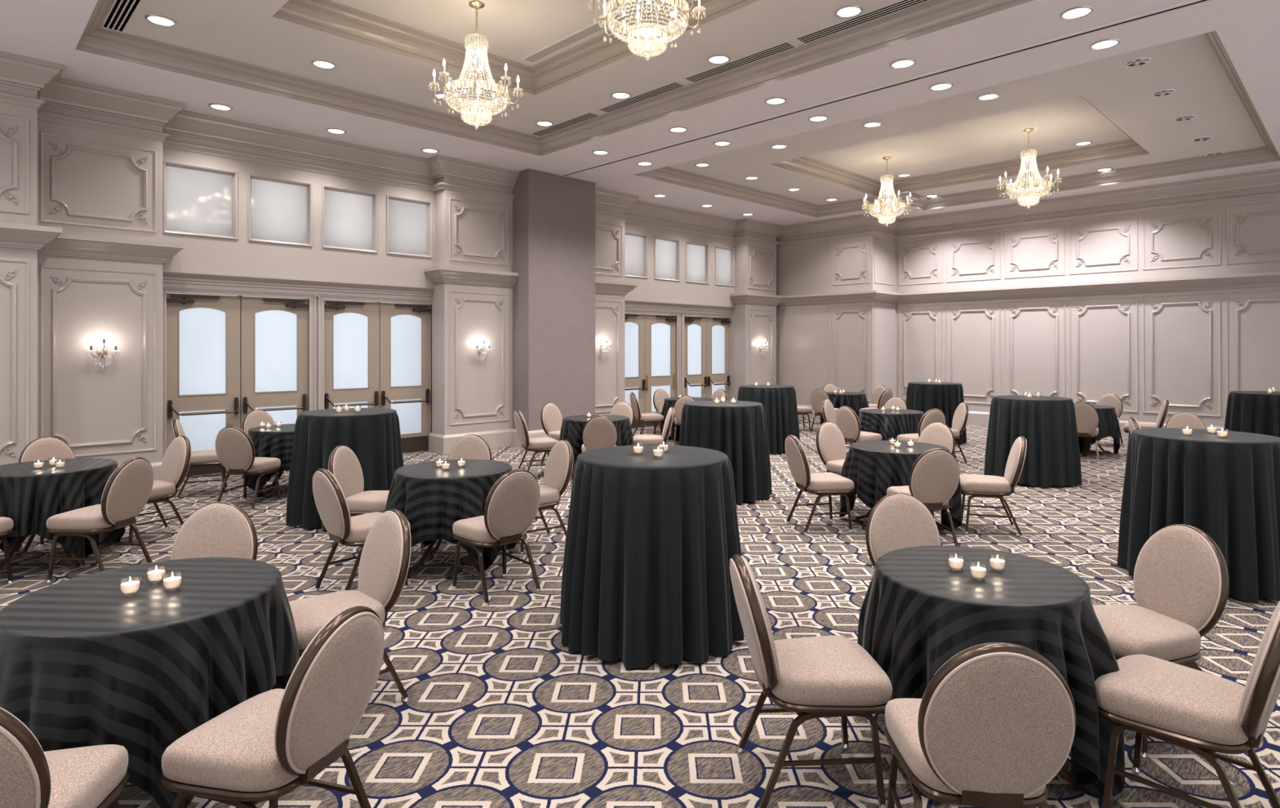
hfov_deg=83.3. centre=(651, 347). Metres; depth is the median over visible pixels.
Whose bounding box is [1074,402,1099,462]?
banquet chair
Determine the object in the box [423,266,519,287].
trim
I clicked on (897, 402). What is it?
banquet chair
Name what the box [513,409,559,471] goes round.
banquet chair
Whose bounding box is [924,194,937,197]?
recessed light
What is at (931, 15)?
trim
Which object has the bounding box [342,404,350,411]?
votive candle
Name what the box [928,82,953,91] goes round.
recessed light
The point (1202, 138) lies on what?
recessed light
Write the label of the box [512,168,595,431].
column
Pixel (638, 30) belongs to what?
chandelier
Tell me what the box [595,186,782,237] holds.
trim
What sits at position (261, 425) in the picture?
votive candle
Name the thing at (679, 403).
banquet chair
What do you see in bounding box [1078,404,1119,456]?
tablecloth
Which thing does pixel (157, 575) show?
votive candle
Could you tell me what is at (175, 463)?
banquet chair
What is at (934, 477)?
banquet chair
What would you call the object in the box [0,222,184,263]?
trim
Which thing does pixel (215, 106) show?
recessed light
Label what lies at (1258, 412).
tablecloth
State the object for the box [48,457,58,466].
votive candle
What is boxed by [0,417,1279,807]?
floor
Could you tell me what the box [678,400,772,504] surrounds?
tablecloth
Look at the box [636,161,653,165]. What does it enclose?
recessed light
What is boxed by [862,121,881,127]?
recessed light
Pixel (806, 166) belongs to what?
trim
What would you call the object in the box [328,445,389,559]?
banquet chair
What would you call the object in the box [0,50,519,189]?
trim
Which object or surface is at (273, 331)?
door
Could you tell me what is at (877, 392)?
banquet chair
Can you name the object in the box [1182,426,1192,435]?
votive candle
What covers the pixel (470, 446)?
banquet chair
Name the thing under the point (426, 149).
recessed light
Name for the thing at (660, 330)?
door
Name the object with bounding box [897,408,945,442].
banquet chair
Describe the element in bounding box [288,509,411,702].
banquet chair
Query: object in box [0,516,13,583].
banquet chair
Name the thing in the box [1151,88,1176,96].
recessed light
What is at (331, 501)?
banquet chair
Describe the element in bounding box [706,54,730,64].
recessed light
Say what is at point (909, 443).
votive candle
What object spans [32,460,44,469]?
votive candle
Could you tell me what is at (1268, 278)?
trim
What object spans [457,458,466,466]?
votive candle
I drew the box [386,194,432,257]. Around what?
window
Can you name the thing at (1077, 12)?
recessed light
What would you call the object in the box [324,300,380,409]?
door
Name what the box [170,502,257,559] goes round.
banquet chair
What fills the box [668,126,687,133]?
recessed light
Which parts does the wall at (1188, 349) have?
moulding, moulding, moulding, moulding, moulding, moulding, moulding, moulding, moulding, moulding, moulding, moulding, moulding, moulding, moulding, moulding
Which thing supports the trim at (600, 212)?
attached to the wall at (78, 180)
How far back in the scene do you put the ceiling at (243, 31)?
7.82 m
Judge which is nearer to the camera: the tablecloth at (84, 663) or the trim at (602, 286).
the tablecloth at (84, 663)
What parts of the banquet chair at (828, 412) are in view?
frame, backrest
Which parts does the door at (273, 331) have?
glass pane, glass pane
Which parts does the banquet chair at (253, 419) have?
frame, backrest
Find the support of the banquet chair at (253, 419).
on the floor
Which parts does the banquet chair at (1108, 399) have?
backrest, frame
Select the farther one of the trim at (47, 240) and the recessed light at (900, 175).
the recessed light at (900, 175)
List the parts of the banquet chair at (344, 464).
frame, backrest, seat frame, seat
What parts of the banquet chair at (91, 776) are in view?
backrest, frame, seat, seat frame, leg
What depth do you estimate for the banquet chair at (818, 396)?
14.30 m
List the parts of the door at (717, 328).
glass pane, glass pane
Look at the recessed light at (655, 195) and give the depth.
14.35 m
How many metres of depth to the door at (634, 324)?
15.28 m
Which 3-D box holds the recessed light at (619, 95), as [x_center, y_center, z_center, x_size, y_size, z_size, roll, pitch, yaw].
[-0.390,-3.259,9.321,0.264,0.012,0.264,0,0,-45]
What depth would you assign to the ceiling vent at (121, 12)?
7.06 m
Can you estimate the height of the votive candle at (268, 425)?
0.065 m
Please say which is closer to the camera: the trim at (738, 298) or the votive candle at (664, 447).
the votive candle at (664, 447)
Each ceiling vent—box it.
[99,0,142,33]
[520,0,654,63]
[528,111,601,137]
[595,80,687,113]
[681,40,799,83]
[792,0,929,44]
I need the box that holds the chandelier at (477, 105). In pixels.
[428,0,523,129]
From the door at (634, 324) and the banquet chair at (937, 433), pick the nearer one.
the banquet chair at (937, 433)
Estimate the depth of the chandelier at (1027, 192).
11.54 m
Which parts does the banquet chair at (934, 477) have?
seat, frame, backrest, seat frame, leg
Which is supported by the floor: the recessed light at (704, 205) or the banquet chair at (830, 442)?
the banquet chair at (830, 442)
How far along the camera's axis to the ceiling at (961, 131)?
11.09 m
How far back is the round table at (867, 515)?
7.09 m
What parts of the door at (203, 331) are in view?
glass pane, glass pane, kick plate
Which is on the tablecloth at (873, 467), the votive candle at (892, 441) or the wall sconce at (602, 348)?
the votive candle at (892, 441)
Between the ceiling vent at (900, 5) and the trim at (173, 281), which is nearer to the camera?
the ceiling vent at (900, 5)
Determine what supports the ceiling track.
attached to the ceiling at (49, 30)
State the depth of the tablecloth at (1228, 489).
4.95 m
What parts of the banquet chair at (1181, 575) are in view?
leg, seat, seat frame, backrest, frame, leg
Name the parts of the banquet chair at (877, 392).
seat, backrest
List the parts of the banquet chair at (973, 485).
leg, leg, seat, seat frame, leg, leg, backrest, frame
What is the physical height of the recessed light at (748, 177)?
0.012 m
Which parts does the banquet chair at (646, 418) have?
backrest, frame, leg, leg, seat frame, seat, leg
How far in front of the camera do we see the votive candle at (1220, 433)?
5.15 m
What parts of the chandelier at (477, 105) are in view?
arm, arm, arm, lamp shade, lamp shade, crystal crown, chain, arm, arm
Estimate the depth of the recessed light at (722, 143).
10.68 m
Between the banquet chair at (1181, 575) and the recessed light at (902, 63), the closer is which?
the banquet chair at (1181, 575)
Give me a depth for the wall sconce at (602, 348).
13.91 m
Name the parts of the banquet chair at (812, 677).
leg, frame, backrest, leg, seat frame, seat, leg, leg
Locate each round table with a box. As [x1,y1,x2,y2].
[0,534,102,568]
[262,471,284,497]
[407,538,499,574]
[854,508,944,530]
[1057,768,1084,793]
[1094,442,1111,454]
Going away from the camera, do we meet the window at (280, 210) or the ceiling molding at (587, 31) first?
the ceiling molding at (587, 31)
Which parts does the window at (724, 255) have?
glass pane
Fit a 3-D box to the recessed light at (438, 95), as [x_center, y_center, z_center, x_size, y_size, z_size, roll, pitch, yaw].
[-2.702,-3.259,9.365,0.264,0.012,0.264,0,0,-45]
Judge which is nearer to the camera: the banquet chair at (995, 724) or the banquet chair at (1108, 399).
the banquet chair at (995, 724)
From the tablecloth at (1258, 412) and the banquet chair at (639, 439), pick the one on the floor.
the banquet chair at (639, 439)
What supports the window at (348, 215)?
in the wall at (78, 180)
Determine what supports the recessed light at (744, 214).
in the ceiling at (49, 30)
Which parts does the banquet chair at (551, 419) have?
leg, frame, backrest, seat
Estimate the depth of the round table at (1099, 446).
11.59 m
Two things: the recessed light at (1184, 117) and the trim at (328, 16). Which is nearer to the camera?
the trim at (328, 16)
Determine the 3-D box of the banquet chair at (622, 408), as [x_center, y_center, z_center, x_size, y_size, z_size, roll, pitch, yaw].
[-0.551,1.274,10.752,0.455,0.891,0.603,0,0,28]
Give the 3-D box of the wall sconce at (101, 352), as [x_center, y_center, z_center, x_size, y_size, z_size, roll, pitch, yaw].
[-6.417,0.041,8.430,0.326,0.432,0.192,0,0,-45]
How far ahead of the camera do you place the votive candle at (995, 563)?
3.08 m
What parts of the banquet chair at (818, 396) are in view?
leg, backrest, frame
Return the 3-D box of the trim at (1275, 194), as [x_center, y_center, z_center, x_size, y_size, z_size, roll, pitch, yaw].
[8.171,-2.610,14.065,1.225,0.100,13.650,0,0,-45]
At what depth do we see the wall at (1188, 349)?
14.77 m
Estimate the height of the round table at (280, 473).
0.754 m
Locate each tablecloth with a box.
[0,457,125,567]
[0,557,299,807]
[246,423,295,497]
[285,408,404,531]
[385,459,515,571]
[559,414,633,478]
[560,444,744,669]
[661,397,713,441]
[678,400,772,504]
[737,384,799,453]
[821,391,868,423]
[839,440,962,529]
[857,408,924,440]
[857,545,1124,801]
[906,382,966,444]
[983,395,1081,488]
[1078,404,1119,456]
[1116,427,1279,602]
[1223,391,1279,437]
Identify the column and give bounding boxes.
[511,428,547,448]
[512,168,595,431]
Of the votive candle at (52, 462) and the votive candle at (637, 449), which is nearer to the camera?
the votive candle at (637, 449)
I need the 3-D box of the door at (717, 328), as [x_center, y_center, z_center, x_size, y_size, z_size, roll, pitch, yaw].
[1.626,0.502,17.162,0.824,2.415,0.171,0,0,-45]
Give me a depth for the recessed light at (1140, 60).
8.22 m
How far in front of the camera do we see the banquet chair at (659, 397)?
14.22 m
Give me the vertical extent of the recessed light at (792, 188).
0.012 m
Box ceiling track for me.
[559,0,1217,177]
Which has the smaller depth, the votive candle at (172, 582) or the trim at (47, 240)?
the votive candle at (172, 582)
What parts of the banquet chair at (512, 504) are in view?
leg, leg, seat, seat frame, leg, frame, backrest, leg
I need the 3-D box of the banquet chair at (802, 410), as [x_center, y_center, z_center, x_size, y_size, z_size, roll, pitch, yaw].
[3.003,1.274,14.893,0.603,0.891,0.455,0,0,-5]
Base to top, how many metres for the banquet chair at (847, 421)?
0.891 m
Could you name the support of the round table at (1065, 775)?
on the floor
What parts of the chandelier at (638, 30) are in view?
arm, arm, arm, lamp shade, lamp shade, arm, arm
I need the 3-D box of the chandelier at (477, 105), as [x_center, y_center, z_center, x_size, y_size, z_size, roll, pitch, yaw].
[-1.790,-2.875,7.382,0.874,1.290,0.874,0,0,-34]
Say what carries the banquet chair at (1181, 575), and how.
on the floor
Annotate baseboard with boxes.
[150,462,162,479]
[428,428,512,453]
[796,404,1224,436]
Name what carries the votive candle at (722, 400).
on the tablecloth at (738, 430)
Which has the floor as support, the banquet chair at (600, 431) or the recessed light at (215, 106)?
the banquet chair at (600, 431)
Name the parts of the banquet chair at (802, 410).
seat, seat frame, leg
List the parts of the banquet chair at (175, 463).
leg, leg, seat frame, seat, leg, backrest, frame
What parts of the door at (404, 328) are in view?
glass pane, glass pane, kick plate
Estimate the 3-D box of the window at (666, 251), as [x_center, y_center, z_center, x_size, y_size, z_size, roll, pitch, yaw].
[0.319,-1.925,15.760,0.800,0.930,0.120,0,0,-45]
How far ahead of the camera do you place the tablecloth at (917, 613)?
2.78 m
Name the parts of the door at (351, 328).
glass pane, glass pane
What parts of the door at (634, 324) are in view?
glass pane, glass pane, kick plate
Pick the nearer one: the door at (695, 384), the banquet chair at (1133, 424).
the banquet chair at (1133, 424)
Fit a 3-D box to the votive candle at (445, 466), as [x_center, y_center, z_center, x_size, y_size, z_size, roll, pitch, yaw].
[-1.607,0.927,5.629,0.067,0.065,0.067,0,0,-45]
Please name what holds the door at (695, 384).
in the wall at (78, 180)
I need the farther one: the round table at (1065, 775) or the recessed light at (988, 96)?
the recessed light at (988, 96)
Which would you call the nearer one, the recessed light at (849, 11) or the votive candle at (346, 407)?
the recessed light at (849, 11)
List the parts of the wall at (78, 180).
panel moulding, panel moulding, panel moulding, panel moulding, panel moulding, panel moulding, panel moulding, panel moulding, panel moulding, panel moulding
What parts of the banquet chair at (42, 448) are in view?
leg, frame, backrest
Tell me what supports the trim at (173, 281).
attached to the wall at (78, 180)
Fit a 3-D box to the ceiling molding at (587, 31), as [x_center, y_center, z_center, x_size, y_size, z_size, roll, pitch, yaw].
[0.016,-3.513,7.280,0.160,0.012,4.410,0,0,-45]
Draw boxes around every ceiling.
[0,0,1279,225]
[100,0,918,137]
[667,33,1265,205]
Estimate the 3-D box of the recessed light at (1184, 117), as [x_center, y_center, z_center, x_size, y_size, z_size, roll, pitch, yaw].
[7.590,-3.259,10.239,0.264,0.012,0.264,0,0,-45]
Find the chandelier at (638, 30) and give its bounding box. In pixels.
[586,0,706,60]
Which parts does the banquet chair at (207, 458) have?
frame, backrest, leg, seat, seat frame, leg, leg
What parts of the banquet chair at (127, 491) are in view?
leg, leg, seat, seat frame, leg, frame, backrest, leg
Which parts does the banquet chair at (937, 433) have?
backrest, frame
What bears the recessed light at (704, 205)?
in the ceiling at (49, 30)
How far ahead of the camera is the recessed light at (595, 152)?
11.17 m
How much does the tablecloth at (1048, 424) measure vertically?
1.058 m
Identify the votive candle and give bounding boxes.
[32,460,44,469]
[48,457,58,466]
[54,459,65,468]
[119,576,140,595]
[146,565,166,583]
[162,573,182,591]
[258,422,265,427]
[265,422,271,427]
[335,406,342,412]
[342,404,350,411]
[354,406,360,411]
[435,459,444,467]
[441,462,450,470]
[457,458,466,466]
[632,443,644,454]
[652,446,663,457]
[658,441,668,453]
[720,396,725,402]
[888,438,896,444]
[893,440,901,448]
[906,440,914,447]
[947,554,964,571]
[969,562,986,580]
[988,555,1006,572]
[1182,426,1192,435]
[1206,425,1217,433]
[1216,428,1228,438]
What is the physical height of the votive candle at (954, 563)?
0.065 m
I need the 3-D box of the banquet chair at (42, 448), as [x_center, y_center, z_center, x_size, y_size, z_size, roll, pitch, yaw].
[-5.352,1.274,6.502,0.603,0.891,0.455,0,0,30]
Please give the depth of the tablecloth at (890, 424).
10.39 m
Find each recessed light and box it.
[145,14,176,26]
[208,103,232,111]
[311,59,336,69]
[325,128,346,133]
[421,147,439,153]
[432,93,453,100]
[535,120,553,126]
[591,150,608,155]
[610,91,631,99]
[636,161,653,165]
[653,194,666,197]
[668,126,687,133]
[695,163,710,167]
[701,204,713,207]
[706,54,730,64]
[713,140,731,146]
[742,213,753,215]
[745,176,758,179]
[764,97,786,105]
[770,144,786,149]
[787,187,800,191]
[808,115,828,121]
[825,198,837,200]
[835,4,862,17]
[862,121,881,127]
[889,58,915,68]
[897,173,911,177]
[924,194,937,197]
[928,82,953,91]
[977,93,999,100]
[1059,5,1093,19]
[1074,141,1092,146]
[1088,38,1120,49]
[1096,167,1112,171]
[1124,57,1151,66]
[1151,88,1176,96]
[1173,115,1195,121]
[1191,136,1212,141]
[1204,151,1224,155]
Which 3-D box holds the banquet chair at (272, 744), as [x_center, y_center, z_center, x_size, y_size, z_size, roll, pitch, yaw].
[-1.216,1.274,2.354,0.603,0.891,0.455,0,0,17]
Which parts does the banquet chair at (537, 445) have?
backrest, frame, leg, leg, seat frame, seat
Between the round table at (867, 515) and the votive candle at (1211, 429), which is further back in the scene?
the round table at (867, 515)
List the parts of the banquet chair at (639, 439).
seat, backrest, frame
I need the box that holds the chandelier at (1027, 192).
[996,128,1062,208]
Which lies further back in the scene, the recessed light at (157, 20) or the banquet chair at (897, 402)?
the banquet chair at (897, 402)
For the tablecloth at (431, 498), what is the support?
on the round table at (429, 550)
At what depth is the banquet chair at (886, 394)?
14.19 m
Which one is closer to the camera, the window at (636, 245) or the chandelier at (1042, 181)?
the chandelier at (1042, 181)
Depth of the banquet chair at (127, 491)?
5.30 m
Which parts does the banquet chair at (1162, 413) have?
seat, backrest, frame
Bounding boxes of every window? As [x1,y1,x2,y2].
[162,160,238,239]
[248,173,312,247]
[321,184,377,253]
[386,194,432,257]
[624,231,648,278]
[653,235,679,281]
[685,240,709,284]
[715,244,734,286]
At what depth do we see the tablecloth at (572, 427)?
9.51 m
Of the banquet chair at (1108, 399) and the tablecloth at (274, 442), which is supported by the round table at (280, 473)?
the tablecloth at (274, 442)
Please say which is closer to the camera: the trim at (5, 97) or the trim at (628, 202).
the trim at (5, 97)
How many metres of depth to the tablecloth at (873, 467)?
6.66 m
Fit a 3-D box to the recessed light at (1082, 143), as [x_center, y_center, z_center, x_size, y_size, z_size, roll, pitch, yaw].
[7.456,-3.514,12.418,0.264,0.012,0.264,0,0,-45]
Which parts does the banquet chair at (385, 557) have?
seat, seat frame, backrest, leg, frame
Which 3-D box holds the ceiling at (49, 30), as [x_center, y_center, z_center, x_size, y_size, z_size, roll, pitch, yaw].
[1.868,-3.050,8.125,19.300,0.040,14.100,0,0,-45]
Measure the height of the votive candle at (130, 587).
0.065 m
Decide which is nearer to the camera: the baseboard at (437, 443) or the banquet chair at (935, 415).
the banquet chair at (935, 415)
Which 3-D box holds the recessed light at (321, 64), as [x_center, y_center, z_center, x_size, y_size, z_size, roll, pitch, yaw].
[-3.774,-3.259,8.301,0.264,0.012,0.264,0,0,-45]
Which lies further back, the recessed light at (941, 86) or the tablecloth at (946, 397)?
the tablecloth at (946, 397)
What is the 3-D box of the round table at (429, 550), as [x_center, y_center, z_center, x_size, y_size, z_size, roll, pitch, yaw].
[-1.566,1.343,5.731,0.848,0.754,0.848,0,0,0]
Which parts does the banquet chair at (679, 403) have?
leg, seat, backrest, frame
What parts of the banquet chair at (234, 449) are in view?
leg, backrest, frame, leg, seat frame, seat, leg, leg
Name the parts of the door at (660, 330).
brass plate, kick plate, glass pane, glass pane, brass plate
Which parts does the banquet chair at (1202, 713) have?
leg, leg, seat, seat frame, leg, backrest, frame, leg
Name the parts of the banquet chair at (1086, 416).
backrest, frame, seat frame, seat, leg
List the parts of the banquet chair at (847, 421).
backrest, frame, seat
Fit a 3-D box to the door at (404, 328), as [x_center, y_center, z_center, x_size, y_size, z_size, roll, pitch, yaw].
[-3.949,0.502,11.629,0.854,2.415,0.171,0,0,-45]
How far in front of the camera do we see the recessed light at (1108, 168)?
13.19 m
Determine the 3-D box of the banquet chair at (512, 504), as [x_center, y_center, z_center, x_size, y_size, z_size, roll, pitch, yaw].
[-1.096,1.274,5.096,0.455,0.891,0.603,0,0,-43]
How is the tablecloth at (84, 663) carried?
on the round table
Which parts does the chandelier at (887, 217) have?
lamp shade, crystal crown, lamp shade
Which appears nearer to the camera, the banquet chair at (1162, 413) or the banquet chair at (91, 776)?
the banquet chair at (91, 776)
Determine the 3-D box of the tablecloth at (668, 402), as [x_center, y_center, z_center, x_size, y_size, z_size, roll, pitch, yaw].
[0.699,1.334,13.395,1.041,0.748,1.030,0,0,-22]
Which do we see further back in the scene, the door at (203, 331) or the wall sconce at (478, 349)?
the wall sconce at (478, 349)
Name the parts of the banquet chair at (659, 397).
frame, backrest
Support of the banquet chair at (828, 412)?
on the floor
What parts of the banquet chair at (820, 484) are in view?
leg, backrest, frame, leg, seat frame, seat, leg, leg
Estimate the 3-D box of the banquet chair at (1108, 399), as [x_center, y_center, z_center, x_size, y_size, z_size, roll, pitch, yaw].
[8.036,1.274,12.736,0.603,0.891,0.455,0,0,-43]
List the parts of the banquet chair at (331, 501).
leg, backrest, frame, seat frame, leg, seat, leg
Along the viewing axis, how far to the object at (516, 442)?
12.36 m
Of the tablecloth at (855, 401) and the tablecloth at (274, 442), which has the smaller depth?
the tablecloth at (274, 442)
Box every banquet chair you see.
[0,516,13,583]
[0,707,128,807]
[17,436,75,546]
[45,457,153,582]
[128,435,191,546]
[160,605,384,807]
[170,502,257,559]
[171,418,227,498]
[215,426,280,511]
[241,409,275,479]
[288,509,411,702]
[312,468,410,591]
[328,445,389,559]
[448,434,492,460]
[452,468,541,606]
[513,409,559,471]
[520,440,573,554]
[540,403,562,464]
[581,415,617,453]
[609,401,634,426]
[630,392,663,435]
[632,407,674,445]
[653,388,671,434]
[673,395,695,445]
[711,388,726,400]
[729,554,892,807]
[784,435,854,534]
[796,405,812,431]
[809,389,838,433]
[816,422,851,513]
[822,383,838,392]
[822,399,851,448]
[835,405,882,453]
[859,389,893,410]
[865,492,940,568]
[868,385,886,408]
[884,396,907,409]
[884,642,1075,807]
[886,448,959,546]
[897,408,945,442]
[918,422,955,511]
[949,402,968,463]
[960,435,1026,537]
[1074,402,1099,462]
[1093,524,1228,758]
[1094,600,1279,807]
[1095,393,1123,444]
[1123,400,1168,452]
[1128,417,1141,433]
[1164,411,1205,429]
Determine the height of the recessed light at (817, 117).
0.012 m
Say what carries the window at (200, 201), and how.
in the wall at (78, 180)
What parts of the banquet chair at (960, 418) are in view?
seat, backrest, leg, frame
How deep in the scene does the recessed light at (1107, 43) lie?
7.18 m
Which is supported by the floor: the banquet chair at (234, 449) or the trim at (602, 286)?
the banquet chair at (234, 449)
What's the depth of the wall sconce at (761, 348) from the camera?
17.50 m
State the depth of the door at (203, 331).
9.64 m
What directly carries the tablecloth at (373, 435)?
on the cocktail table
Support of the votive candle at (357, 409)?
on the tablecloth at (373, 435)
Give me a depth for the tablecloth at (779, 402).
11.62 m
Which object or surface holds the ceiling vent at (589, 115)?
in the ceiling at (243, 31)
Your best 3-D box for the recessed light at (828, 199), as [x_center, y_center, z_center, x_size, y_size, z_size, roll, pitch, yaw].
[3.990,-3.259,15.909,0.264,0.012,0.264,0,0,-45]
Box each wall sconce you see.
[85,332,120,368]
[474,337,492,361]
[599,336,613,359]
[759,338,768,356]
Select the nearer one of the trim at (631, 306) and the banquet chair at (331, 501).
the banquet chair at (331, 501)
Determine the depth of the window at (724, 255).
17.21 m
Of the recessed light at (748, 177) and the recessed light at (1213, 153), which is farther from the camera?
the recessed light at (748, 177)
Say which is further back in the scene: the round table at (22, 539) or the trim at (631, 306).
the trim at (631, 306)
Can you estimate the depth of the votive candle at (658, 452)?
4.22 m
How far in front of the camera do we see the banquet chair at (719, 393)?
14.26 m
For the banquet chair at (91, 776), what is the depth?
1.98 m
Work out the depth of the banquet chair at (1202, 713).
2.52 m
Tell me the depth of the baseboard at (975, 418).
15.78 m
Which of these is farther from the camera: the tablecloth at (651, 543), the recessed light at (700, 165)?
the recessed light at (700, 165)
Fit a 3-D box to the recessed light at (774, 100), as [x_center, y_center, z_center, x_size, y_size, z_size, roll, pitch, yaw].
[1.532,-3.024,8.847,0.264,0.012,0.264,0,0,-45]
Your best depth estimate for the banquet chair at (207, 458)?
8.29 m
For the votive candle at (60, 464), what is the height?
0.065 m
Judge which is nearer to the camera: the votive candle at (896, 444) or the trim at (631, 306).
the votive candle at (896, 444)
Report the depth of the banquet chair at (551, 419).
10.57 m
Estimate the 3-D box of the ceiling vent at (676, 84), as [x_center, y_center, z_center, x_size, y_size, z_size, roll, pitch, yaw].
[-0.149,-3.260,9.419,0.210,0.007,1.510,0,0,-45]
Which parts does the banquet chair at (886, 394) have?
seat, frame, backrest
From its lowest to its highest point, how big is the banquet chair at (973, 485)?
0.891 m
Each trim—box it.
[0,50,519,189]
[0,91,514,199]
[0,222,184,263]
[75,0,1032,155]
[162,269,435,459]
[272,0,759,94]
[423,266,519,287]
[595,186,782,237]
[595,208,779,244]
[595,280,638,295]
[624,298,734,400]
[634,30,1279,217]
[729,293,782,305]
[771,95,1149,195]
[776,168,1279,239]
[776,191,1279,246]
[776,271,1279,306]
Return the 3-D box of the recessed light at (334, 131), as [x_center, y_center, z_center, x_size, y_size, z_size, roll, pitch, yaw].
[-4.411,-3.024,10.078,0.264,0.012,0.264,0,0,-45]
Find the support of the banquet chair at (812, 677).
on the floor
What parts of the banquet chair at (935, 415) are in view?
seat, frame, backrest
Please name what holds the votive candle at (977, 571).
on the tablecloth at (917, 613)
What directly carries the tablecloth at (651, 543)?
on the cocktail table
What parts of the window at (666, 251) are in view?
glass pane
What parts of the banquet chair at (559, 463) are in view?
leg, leg, seat, seat frame, leg, backrest, frame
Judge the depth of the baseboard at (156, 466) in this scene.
8.85 m
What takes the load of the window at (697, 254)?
in the wall at (78, 180)
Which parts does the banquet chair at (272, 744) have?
leg, seat, leg, seat frame, leg, frame, backrest, leg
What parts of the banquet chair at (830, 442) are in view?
frame, backrest, seat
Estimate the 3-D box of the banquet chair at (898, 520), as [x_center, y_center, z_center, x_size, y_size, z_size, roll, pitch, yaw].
[1.440,1.274,3.834,0.455,0.891,0.603,0,0,-6]
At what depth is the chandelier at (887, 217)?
13.24 m
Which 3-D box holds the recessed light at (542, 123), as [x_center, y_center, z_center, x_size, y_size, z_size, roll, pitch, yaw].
[-1.552,-3.259,10.492,0.264,0.012,0.264,0,0,-45]
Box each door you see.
[166,293,239,476]
[240,296,308,429]
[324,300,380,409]
[379,302,431,453]
[624,313,646,428]
[644,314,676,426]
[684,315,708,397]
[706,317,730,400]
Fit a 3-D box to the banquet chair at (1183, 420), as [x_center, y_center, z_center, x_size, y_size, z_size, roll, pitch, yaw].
[6.720,1.274,9.007,0.455,0.891,0.603,0,0,30]
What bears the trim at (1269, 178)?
attached to the wall at (1188, 349)
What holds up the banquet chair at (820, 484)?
on the floor
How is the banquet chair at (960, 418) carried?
on the floor
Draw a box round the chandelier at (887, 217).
[861,155,913,226]
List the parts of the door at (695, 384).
glass pane, glass pane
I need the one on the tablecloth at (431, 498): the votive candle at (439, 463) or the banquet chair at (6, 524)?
the votive candle at (439, 463)
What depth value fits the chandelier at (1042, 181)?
11.58 m
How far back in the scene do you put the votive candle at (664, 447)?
4.42 m
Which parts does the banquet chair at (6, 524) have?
seat, seat frame, leg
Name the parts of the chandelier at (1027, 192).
crystal crown, lamp shade, lamp shade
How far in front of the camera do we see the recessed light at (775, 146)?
11.69 m
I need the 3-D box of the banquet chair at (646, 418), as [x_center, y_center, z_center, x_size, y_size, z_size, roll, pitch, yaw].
[-0.085,1.274,13.288,0.603,0.891,0.455,0,0,-16]
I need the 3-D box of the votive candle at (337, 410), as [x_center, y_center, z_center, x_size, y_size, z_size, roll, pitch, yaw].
[-3.095,0.617,7.132,0.067,0.065,0.067,0,0,-45]
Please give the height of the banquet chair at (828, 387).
0.891 m
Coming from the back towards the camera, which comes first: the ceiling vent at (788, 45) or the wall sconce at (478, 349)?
the wall sconce at (478, 349)
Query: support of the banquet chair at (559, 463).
on the floor
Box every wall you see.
[0,83,776,466]
[776,186,1279,426]
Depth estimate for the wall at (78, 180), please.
8.91 m
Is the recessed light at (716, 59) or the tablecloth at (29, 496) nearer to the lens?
the tablecloth at (29, 496)
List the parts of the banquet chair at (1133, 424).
frame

